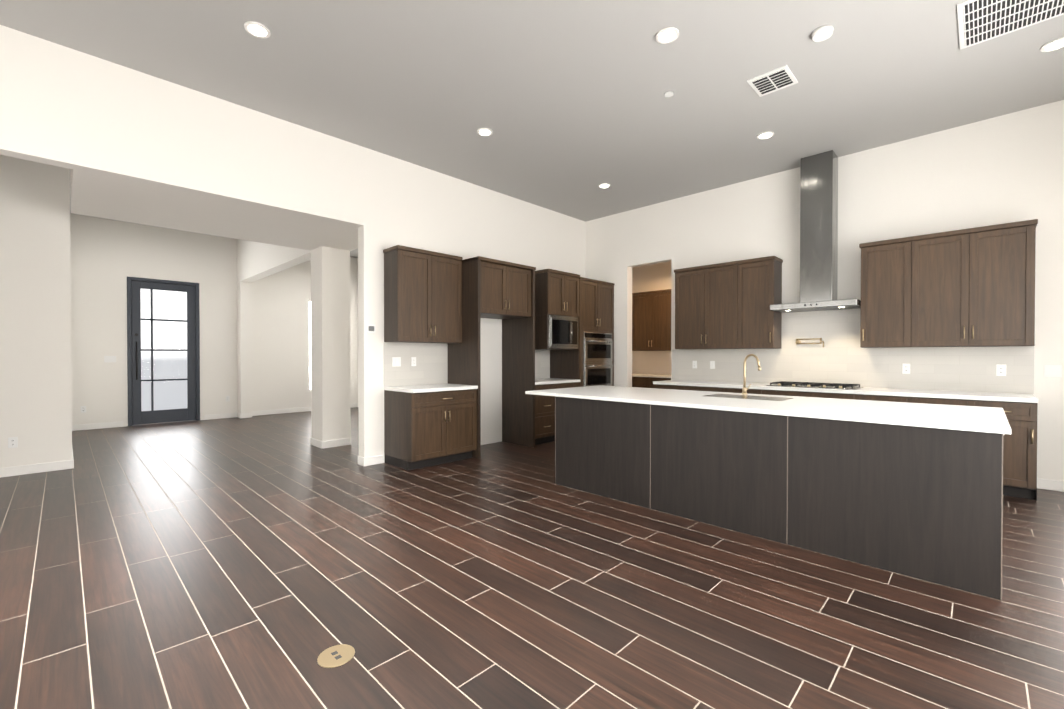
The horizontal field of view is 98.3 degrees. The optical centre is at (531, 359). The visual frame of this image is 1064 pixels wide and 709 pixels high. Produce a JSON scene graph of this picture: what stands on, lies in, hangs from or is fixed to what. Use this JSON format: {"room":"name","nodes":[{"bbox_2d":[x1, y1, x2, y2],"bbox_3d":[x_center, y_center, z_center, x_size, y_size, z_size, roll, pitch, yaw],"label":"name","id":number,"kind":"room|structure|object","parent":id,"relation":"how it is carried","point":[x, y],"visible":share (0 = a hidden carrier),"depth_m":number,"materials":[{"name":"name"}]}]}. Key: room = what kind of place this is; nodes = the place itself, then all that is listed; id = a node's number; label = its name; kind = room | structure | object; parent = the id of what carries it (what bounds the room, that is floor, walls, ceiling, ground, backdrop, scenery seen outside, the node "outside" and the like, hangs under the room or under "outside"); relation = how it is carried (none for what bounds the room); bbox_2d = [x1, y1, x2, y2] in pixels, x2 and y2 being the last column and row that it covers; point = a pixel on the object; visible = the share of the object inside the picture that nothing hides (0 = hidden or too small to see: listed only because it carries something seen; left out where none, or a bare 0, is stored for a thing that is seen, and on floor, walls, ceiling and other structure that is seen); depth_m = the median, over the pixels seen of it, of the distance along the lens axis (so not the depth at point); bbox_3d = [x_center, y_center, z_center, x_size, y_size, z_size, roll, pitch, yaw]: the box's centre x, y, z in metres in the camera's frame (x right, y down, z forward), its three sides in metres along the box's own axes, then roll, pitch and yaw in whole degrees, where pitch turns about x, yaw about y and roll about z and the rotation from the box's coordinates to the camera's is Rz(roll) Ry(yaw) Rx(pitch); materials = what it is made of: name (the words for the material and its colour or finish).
{"room":"kitchen","nodes":[
{"label":"kitchen","id":0,"kind":"room"},
{"bbox_2d":[0,155,71,467],"bbox_3d":[-6.146,-0.602,4.500,0.150,3.730,2.300,0,1,44],"label":"wall","id":1,"kind":"structure","parent":0,"point":[35,359],"depth_m":5.07,"materials":[{"name":"paint"}]},
{"bbox_2d":[8,437,17,447],"bbox_3d":[-5.598,0.899,4.957,0.008,0.115,0.070,0,1,44],"label":"outlet","id":2,"kind":"object","parent":1,"relation":"attached to","point":[12,442],"visible":1,"depth_m":4.96,"materials":[{"name":"white plastic"}]},
{"bbox_2d":[0,460,73,477],"bbox_3d":[-6.030,1.213,4.517,0.014,0.100,2.164,0,1,44],"label":"baseboard","id":3,"kind":"structure","parent":1,"relation":"attached to","point":[33,468],"depth_m":5.08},
{"bbox_2d":[70,213,357,426],"bbox_3d":[-6.202,-0.648,9.732,0.150,3.730,5.400,0,1,44],"label":"wall","id":4,"kind":"structure","parent":0,"point":[108,257],"depth_m":9.19,"materials":[{"name":"paint"}]},
{"bbox_2d":[81,406,85,412],"bbox_3d":[-7.802,0.873,7.995,0.008,0.115,0.070,0,1,44],"label":"outlet","id":5,"kind":"object","parent":4,"relation":"attached to","point":[83,409],"visible":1,"depth_m":7.99,"materials":[{"name":"white plastic"}]},
{"bbox_2d":[72,421,123,430],"bbox_3d":[-7.672,1.181,8.129,0.014,0.100,0.670,0,1,44],"label":"baseboard","id":6,"kind":"structure","parent":4,"relation":"attached to","point":[108,424],"depth_m":8.12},
{"bbox_2d":[104,356,115,361],"bbox_3d":[-7.557,0.000,8.237,0.009,0.115,0.160,0,1,44],"label":"light switch","id":7,"kind":"object","parent":4,"relation":"attached to","point":[109,358],"visible":1,"depth_m":8.23,"materials":[{"name":"white plastic"}]},
{"bbox_2d":[127,277,199,425],"bbox_3d":[-7.051,-0.144,8.825,0.190,2.738,1.086,0,1,44],"label":"door","id":8,"kind":"structure","parent":4,"relation":"in","point":[163,351],"depth_m":8.80,"materials":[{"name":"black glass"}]},
{"bbox_2d":[204,412,238,419],"bbox_3d":[-6.385,1.170,9.444,0.014,0.100,0.590,0,1,44],"label":"baseboard","id":9,"kind":"structure","parent":4,"relation":"attached to","point":[206,417],"depth_m":9.44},
{"bbox_2d":[248,403,356,416],"bbox_3d":[-5.210,1.159,10.645,0.014,0.100,2.370,0,1,44],"label":"baseboard","id":10,"kind":"structure","parent":4,"relation":"attached to","point":[303,409],"depth_m":10.25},
{"bbox_2d":[307,299,310,391],"bbox_3d":[-4.926,-0.319,11.040,0.110,2.146,0.946,0,1,44],"label":"window","id":11,"kind":"structure","parent":4,"relation":"in","point":[309,345],"depth_m":10.70,"materials":[{"name":"white glass"}]},
{"bbox_2d":[237,239,310,412],"bbox_3d":[-4.613,-0.635,8.247,4.200,3.730,0.200,0,1,44],"label":"wall","id":12,"kind":"structure","parent":0,"point":[256,261],"depth_m":9.47,"materials":[{"name":"paint"}]},
{"bbox_2d":[357,258,358,402],"bbox_3d":[-2.276,-0.646,9.562,6.000,3.730,0.150,0,1,44],"label":"wall","id":13,"kind":"structure","parent":0,"point":[357,293],"depth_m":11.49,"materials":[{"name":"paint"}]},
{"bbox_2d":[358,147,584,462],"bbox_3d":[-0.550,-0.623,6.929,0.150,3.730,4.200,0,1,44],"label":"wall","id":14,"kind":"structure","parent":0,"point":[408,204],"depth_m":6.13,"materials":[{"name":"paint"}]},
{"bbox_2d":[367,325,374,332],"bbox_3d":[-1.900,-0.355,5.426,0.022,0.100,0.100,0,1,44],"label":"thermostat","id":15,"kind":"object","parent":14,"relation":"attached to","point":[370,328],"visible":1,"depth_m":5.42,"materials":[{"name":"white plastic"}]},
{"bbox_2d":[383,245,462,342],"bbox_3d":[-1.341,-0.765,5.748,0.366,1.115,0.930,0,1,44],"label":"upper cabinet","id":16,"kind":"object","parent":14,"relation":"attached to","point":[422,296],"visible":1,"depth_m":5.56,"materials":[{"name":"brown wood"}]},
{"bbox_2d":[384,342,549,386],"bbox_3d":[-0.747,0.054,6.621,0.008,0.540,2.985,0,1,44],"label":"backsplash","id":17,"kind":"structure","parent":14,"relation":"attached to","point":[431,367],"depth_m":5.92,"materials":[{"name":"tile"}]},
{"bbox_2d":[392,357,400,366],"bbox_3d":[-1.668,0.033,5.665,0.009,0.115,0.115,0,1,44],"label":"electrical outlet","id":18,"kind":"object","parent":17,"relation":"attached to","point":[396,361],"visible":1,"depth_m":5.66,"materials":[{"name":"white plastic"}]},
{"bbox_2d":[411,357,415,365],"bbox_3d":[-1.500,0.032,5.837,0.008,0.115,0.070,0,1,44],"label":"electrical outlet","id":19,"kind":"object","parent":17,"relation":"attached to","point":[413,361],"visible":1,"depth_m":5.83,"materials":[{"name":"white plastic"}]},
{"bbox_2d":[535,269,579,349],"bbox_3d":[0.280,-0.738,7.177,0.686,1.175,0.740,0,1,44],"label":"upper cabinet","id":20,"kind":"object","parent":14,"relation":"attached to","point":[556,309],"visible":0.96,"depth_m":6.88,"materials":[{"name":"brown wood"}]},
{"bbox_2d":[0,407,1063,708],"bbox_3d":[-1.263,1.302,5.825,13.000,0.100,11.000,0,1,44],"label":"floor","id":21,"kind":"structure","parent":0,"point":[262,561],"depth_m":2.47,"materials":[{"name":"brown tile"}]},
{"bbox_2d":[311,246,350,440],"bbox_3d":[-2.927,-0.166,6.685,0.400,2.820,0.400,0,1,44],"label":"column","id":22,"kind":"structure","parent":21,"relation":"on","point":[330,346],"depth_m":6.54,"materials":[{"name":"paint"}]},
{"bbox_2d":[310,438,350,448],"bbox_3d":[-2.932,1.194,6.692,0.428,0.100,0.414,0,1,44],"label":"baseboard","id":23,"kind":"structure","parent":22,"relation":"attached to","point":[329,443],"depth_m":6.54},
{"bbox_2d":[317,644,354,667],"bbox_3d":[-0.846,1.283,1.989,0.150,0.005,0.150,0,1,44],"label":"electrical outlet","id":24,"kind":"object","parent":21,"relation":"on","point":[335,656],"visible":1,"depth_m":1.98,"materials":[{"name":"gold metal"}]},
{"bbox_2d":[384,383,477,469],"bbox_3d":[-1.230,0.793,5.661,0.666,0.920,0.918,0,1,44],"label":"base cabinet","id":25,"kind":"object","parent":21,"relation":"on","point":[427,425],"visible":1,"depth_m":5.41,"materials":[{"name":"brown wood"}]},
{"bbox_2d":[448,256,535,458],"bbox_3d":[-0.544,-0.023,6.352,0.670,2.540,1.032,0,1,44],"label":"enclosure","id":26,"kind":"object","parent":21,"relation":"on","point":[504,291],"visible":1,"depth_m":6.28,"materials":[{"name":"brown wood"}]},
{"bbox_2d":[535,378,580,444],"bbox_3d":[0.173,0.780,7.095,0.666,0.920,1.026,0,1,44],"label":"base cabinet","id":27,"kind":"object","parent":21,"relation":"on","point":[544,419],"visible":0.42,"depth_m":6.74,"materials":[{"name":"brown wood"}]},
{"bbox_2d":[550,277,614,386],"bbox_3d":[0.888,-0.033,7.774,0.728,2.535,0.948,0,1,44],"label":"tall cabinet","id":28,"kind":"object","parent":21,"relation":"on","point":[589,361],"visible":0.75,"depth_m":7.51,"materials":[{"name":"brown wood"}]},
{"bbox_2d":[632,377,643,387],"bbox_3d":[2.127,0.781,9.344,0.612,0.880,0.618,0,1,44],"label":"base cabinet","id":29,"kind":"object","parent":21,"relation":"on","point":[642,380],"depth_m":8.97,"materials":[{"name":"brown wood"}]},
{"bbox_2d":[644,377,670,387],"bbox_3d":[2.564,0.784,8.916,0.732,0.880,0.618,0,1,44],"label":"base cabinet","id":30,"kind":"object","parent":21,"relation":"on","point":[648,381],"depth_m":8.76,"materials":[{"name":"brown wood"}]},
{"bbox_2d":[632,373,670,376],"bbox_3d":[2.774,0.326,8.689,2.448,0.040,0.643,0,1,44],"label":"countertop","id":31,"kind":"structure","parent":30,"relation":"on","point":[633,374],"depth_m":8.93,"materials":[{"name":"beige stone"}]},
{"bbox_2d":[654,384,684,389],"bbox_3d":[2.169,0.803,6.773,0.475,0.880,0.633,0,1,44],"label":"base cabinet","id":32,"kind":"object","parent":21,"relation":"on","point":[660,386],"depth_m":6.52,"materials":[{"name":"brown wood"}]},
{"bbox_2d":[685,388,724,391],"bbox_3d":[2.518,0.806,6.432,0.621,0.880,0.633,0,1,44],"label":"base cabinet","id":33,"kind":"object","parent":21,"relation":"on","point":[695,389],"depth_m":6.14,"materials":[{"name":"brown wood"}]},
{"bbox_2d":[725,388,760,393],"bbox_3d":[2.875,0.809,6.082,0.500,0.880,0.633,0,1,44],"label":"base cabinet","id":34,"kind":"object","parent":21,"relation":"on","point":[732,390],"depth_m":5.80,"materials":[{"name":"brown wood"}]},
{"bbox_2d":[555,397,1008,599],"bbox_3d":[1.816,0.823,3.975,3.186,0.890,1.271,0,1,44],"label":"kitchen island","id":35,"kind":"object","parent":21,"relation":"on","point":[915,490],"depth_m":3.04,"materials":[{"name":"brown wood"}]},
{"bbox_2d":[525,385,1010,434],"bbox_3d":[1.676,0.361,4.116,3.580,0.030,1.340,0,1,44],"label":"island countertop","id":36,"kind":"structure","parent":35,"relation":"on","point":[970,419],"depth_m":3.42,"materials":[{"name":"white stone"}]},
{"bbox_2d":[741,354,760,394],"bbox_3d":[2.113,0.146,4.411,0.205,0.395,0.166,0,1,44],"label":"faucet","id":37,"kind":"object","parent":36,"relation":"on","point":[744,389],"visible":1,"depth_m":4.46,"materials":[{"name":"gold metal"}]},
{"bbox_2d":[761,388,860,399],"bbox_3d":[3.394,0.814,5.575,1.071,0.880,0.633,0,1,44],"label":"base cabinet","id":38,"kind":"object","parent":21,"relation":"on","point":[839,395],"depth_m":5.25,"materials":[{"name":"brown wood"}]},
{"bbox_2d":[861,396,908,402],"bbox_3d":[3.894,0.818,5.086,0.450,0.880,0.633,0,1,44],"label":"base cabinet","id":39,"kind":"object","parent":21,"relation":"on","point":[875,398],"depth_m":4.81,"materials":[{"name":"brown wood"}]},
{"bbox_2d":[909,396,976,405],"bbox_3d":[4.216,0.821,4.771,0.569,0.880,0.633,0,1,44],"label":"base cabinet","id":40,"kind":"object","parent":21,"relation":"on","point":[912,399],"depth_m":4.51,"materials":[{"name":"brown wood"}]},
{"bbox_2d":[977,400,1037,500],"bbox_3d":[4.538,0.824,4.456,0.450,0.880,0.633,0,1,44],"label":"base cabinet","id":41,"kind":"object","parent":21,"relation":"on","point":[1020,457],"depth_m":4.16,"materials":[{"name":"brown wood"}]},
{"bbox_2d":[653,380,1036,403],"bbox_3d":[3.340,0.353,5.606,3.776,0.040,0.658,0,1,44],"label":"countertop","id":42,"kind":"structure","parent":41,"relation":"on","point":[1014,398],"depth_m":4.98,"materials":[{"name":"white stone"}]},
{"bbox_2d":[0,0,1063,257],"bbox_3d":[-1.263,-2.528,5.791,13.000,0.100,11.000,0,1,44],"label":"ceiling","id":43,"kind":"structure","parent":0,"point":[570,104],"depth_m":3.99,"materials":[{"name":"paint"}]},
{"bbox_2d":[0,25,363,250],"bbox_3d":[-4.032,-2.012,4.539,1.800,0.910,5.030,0,1,44],"label":"soffit","id":44,"kind":"structure","parent":43,"relation":"attached to","point":[123,143],"depth_m":4.24,"materials":[{"name":"paint"}]},
{"bbox_2d":[244,21,270,37],"bbox_3d":[-2.043,-2.450,3.421,0.170,0.012,0.170,0,1,44],"label":"recessed light","id":45,"kind":"object","parent":43,"relation":"in","point":[256,29],"visible":0.96,"depth_m":3.41,"materials":[{"name":"beige"}]},
{"bbox_2d":[477,128,492,135],"bbox_3d":[-0.511,-2.463,4.987,0.170,0.012,0.170,0,1,44],"label":"recessed light","id":46,"kind":"object","parent":43,"relation":"in","point":[484,131],"visible":0.98,"depth_m":4.98,"materials":[{"name":"beige"}]},
{"bbox_2d":[598,183,609,187],"bbox_3d":[1.034,-2.477,6.566,0.170,0.012,0.170,0,1,44],"label":"recessed light","id":47,"kind":"object","parent":43,"relation":"in","point":[604,185],"visible":0.96,"depth_m":6.54,"materials":[{"name":"beige"}]},
{"bbox_2d":[656,27,678,43],"bbox_3d":[1.025,-2.450,3.483,0.170,0.012,0.170,0,1,44],"label":"recessed light","id":48,"kind":"object","parent":43,"relation":"in","point":[667,35],"visible":0.98,"depth_m":3.47,"materials":[{"name":"beige"}]},
{"bbox_2d":[665,91,673,96],"bbox_3d":[1.271,-2.456,4.264,0.080,0.013,0.080,0,1,44],"label":"sensor","id":49,"kind":"object","parent":43,"relation":"attached to","point":[669,94],"visible":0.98,"depth_m":4.25,"materials":[{"name":"white plastic"}]},
{"bbox_2d":[757,131,773,138],"bbox_3d":[2.571,-2.464,5.062,0.170,0.012,0.170,0,1,44],"label":"recessed light","id":50,"kind":"object","parent":43,"relation":"in","point":[766,135],"visible":0.94,"depth_m":5.05,"materials":[{"name":"beige"}]},
{"bbox_2d":[747,65,797,96],"bbox_3d":[2.129,-2.453,4.068,0.320,0.016,0.340,0,1,44],"label":"ceiling vent","id":51,"kind":"object","parent":43,"relation":"in","point":[777,79],"visible":0.96,"depth_m":4.05,"materials":[{"name":"white metal"}]},
{"bbox_2d":[812,25,833,41],"bbox_3d":[2.178,-2.439,3.446,0.140,0.033,0.140,0,1,44],"label":"recessed light","id":52,"kind":"object","parent":43,"relation":"attached to","point":[822,33],"visible":1,"depth_m":3.42,"materials":[{"name":"white plastic"}]},
{"bbox_2d":[957,0,1063,49],"bbox_3d":[3.376,-2.445,3.197,0.600,0.016,0.640,0,1,44],"label":"ceiling vent","id":53,"kind":"object","parent":43,"relation":"in","point":[980,21],"visible":0.98,"depth_m":3.27,"materials":[{"name":"white metal"}]},
{"bbox_2d":[1040,37,1063,51],"bbox_3d":[4.086,-2.451,3.580,0.170,0.012,0.170,0,1,44],"label":"recessed light","id":54,"kind":"object","parent":43,"relation":"in","point":[1055,44],"visible":0.98,"depth_m":3.58,"materials":[{"name":"beige"}]},
{"bbox_2d":[632,262,670,373],"bbox_3d":[3.159,-0.640,8.861,3.050,3.730,0.150,0,1,44],"label":"wall","id":55,"kind":"structure","parent":0,"point":[652,277],"depth_m":9.44,"materials":[{"name":"paint"}]},
{"bbox_2d":[632,289,670,350],"bbox_3d":[2.486,-0.755,9.178,0.964,1.175,0.333,0,1,44],"label":"upper cabinet","id":56,"kind":"object","parent":55,"relation":"attached to","point":[651,320],"depth_m":9.07,"materials":[{"name":"brown wood"}]},
{"bbox_2d":[585,100,1063,480],"bbox_3d":[3.348,-0.616,6.159,6.800,3.730,0.150,0,1,44],"label":"wall","id":57,"kind":"structure","parent":0,"point":[1006,168],"depth_m":5.26,"materials":[{"name":"paint"}]},
{"bbox_2d":[674,260,741,348],"bbox_3d":[2.570,-0.732,6.578,0.960,1.175,0.333,0,1,44],"label":"upper cabinet","id":58,"kind":"object","parent":57,"relation":"attached to","point":[725,305],"depth_m":6.44,"materials":[{"name":"brown wood"}]},
{"bbox_2d":[358,455,1063,491],"bbox_3d":[1.518,1.209,4.974,7.270,0.100,0.215,0,1,8],"label":"baseboard","id":59,"kind":"structure","parent":57,"relation":"attached to","point":[1053,485],"depth_m":4.48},
{"bbox_2d":[742,256,781,347],"bbox_3d":[3.009,-0.728,6.148,0.510,1.175,0.333,0,1,44],"label":"upper cabinet","id":60,"kind":"object","parent":57,"relation":"attached to","point":[761,277],"depth_m":5.99,"materials":[{"name":"brown wood"}]},
{"bbox_2d":[770,150,860,312],"bbox_3d":[3.457,-1.538,5.583,0.900,1.874,0.503,0,1,44],"label":"range hood","id":61,"kind":"object","parent":57,"relation":"attached to","point":[818,227],"visible":0.92,"depth_m":5.54,"materials":[{"name":"silver metal"}]},
{"bbox_2d":[672,308,1033,393],"bbox_3d":[3.559,-0.139,5.846,3.825,0.940,0.008,0,1,44],"label":"backsplash","id":62,"kind":"structure","parent":57,"relation":"attached to","point":[842,356],"depth_m":5.56,"materials":[{"name":"tile"}]},
{"bbox_2d":[692,361,696,367],"bbox_3d":[2.449,0.082,6.919,0.070,0.115,0.008,0,1,44],"label":"electrical outlet","id":63,"kind":"object","parent":62,"relation":"attached to","point":[694,364],"visible":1,"depth_m":6.92,"materials":[{"name":"white plastic"}]},
{"bbox_2d":[710,361,714,368],"bbox_3d":[2.642,0.084,6.730,0.070,0.115,0.009,0,1,44],"label":"electrical outlet","id":64,"kind":"object","parent":62,"relation":"attached to","point":[712,364],"visible":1,"depth_m":6.73,"materials":[{"name":"white plastic"}]},
{"bbox_2d":[795,338,823,346],"bbox_3d":[3.504,-0.206,5.808,0.339,0.115,0.118,0,1,44],"label":"pot filler","id":65,"kind":"object","parent":62,"relation":"attached to","point":[798,341],"visible":1,"depth_m":5.78,"materials":[{"name":"gold metal"}]},
{"bbox_2d":[902,364,909,373],"bbox_3d":[4.221,0.107,5.185,0.070,0.115,0.008,0,1,44],"label":"electrical outlet","id":66,"kind":"object","parent":62,"relation":"attached to","point":[905,368],"visible":1,"depth_m":5.18,"materials":[{"name":"white plastic"}]},
{"bbox_2d":[996,364,1005,375],"bbox_3d":[4.758,0.112,4.660,0.070,0.115,0.008,0,1,44],"label":"electrical outlet","id":67,"kind":"object","parent":62,"relation":"attached to","point":[1000,370],"visible":1,"depth_m":4.66,"materials":[{"name":"white plastic"}]},
{"bbox_2d":[859,235,918,347],"bbox_3d":[4.023,-0.720,5.156,0.507,1.175,0.333,0,1,44],"label":"upper cabinet","id":68,"kind":"object","parent":57,"relation":"attached to","point":[889,268],"depth_m":5.03,"materials":[{"name":"brown wood"}]},
{"bbox_2d":[919,219,1037,346],"bbox_3d":[4.459,-0.716,4.729,0.953,1.175,0.333,0,1,44],"label":"upper cabinet","id":69,"kind":"object","parent":57,"relation":"attached to","point":[972,287],"depth_m":4.55,"materials":[{"name":"brown wood"}]}
]}

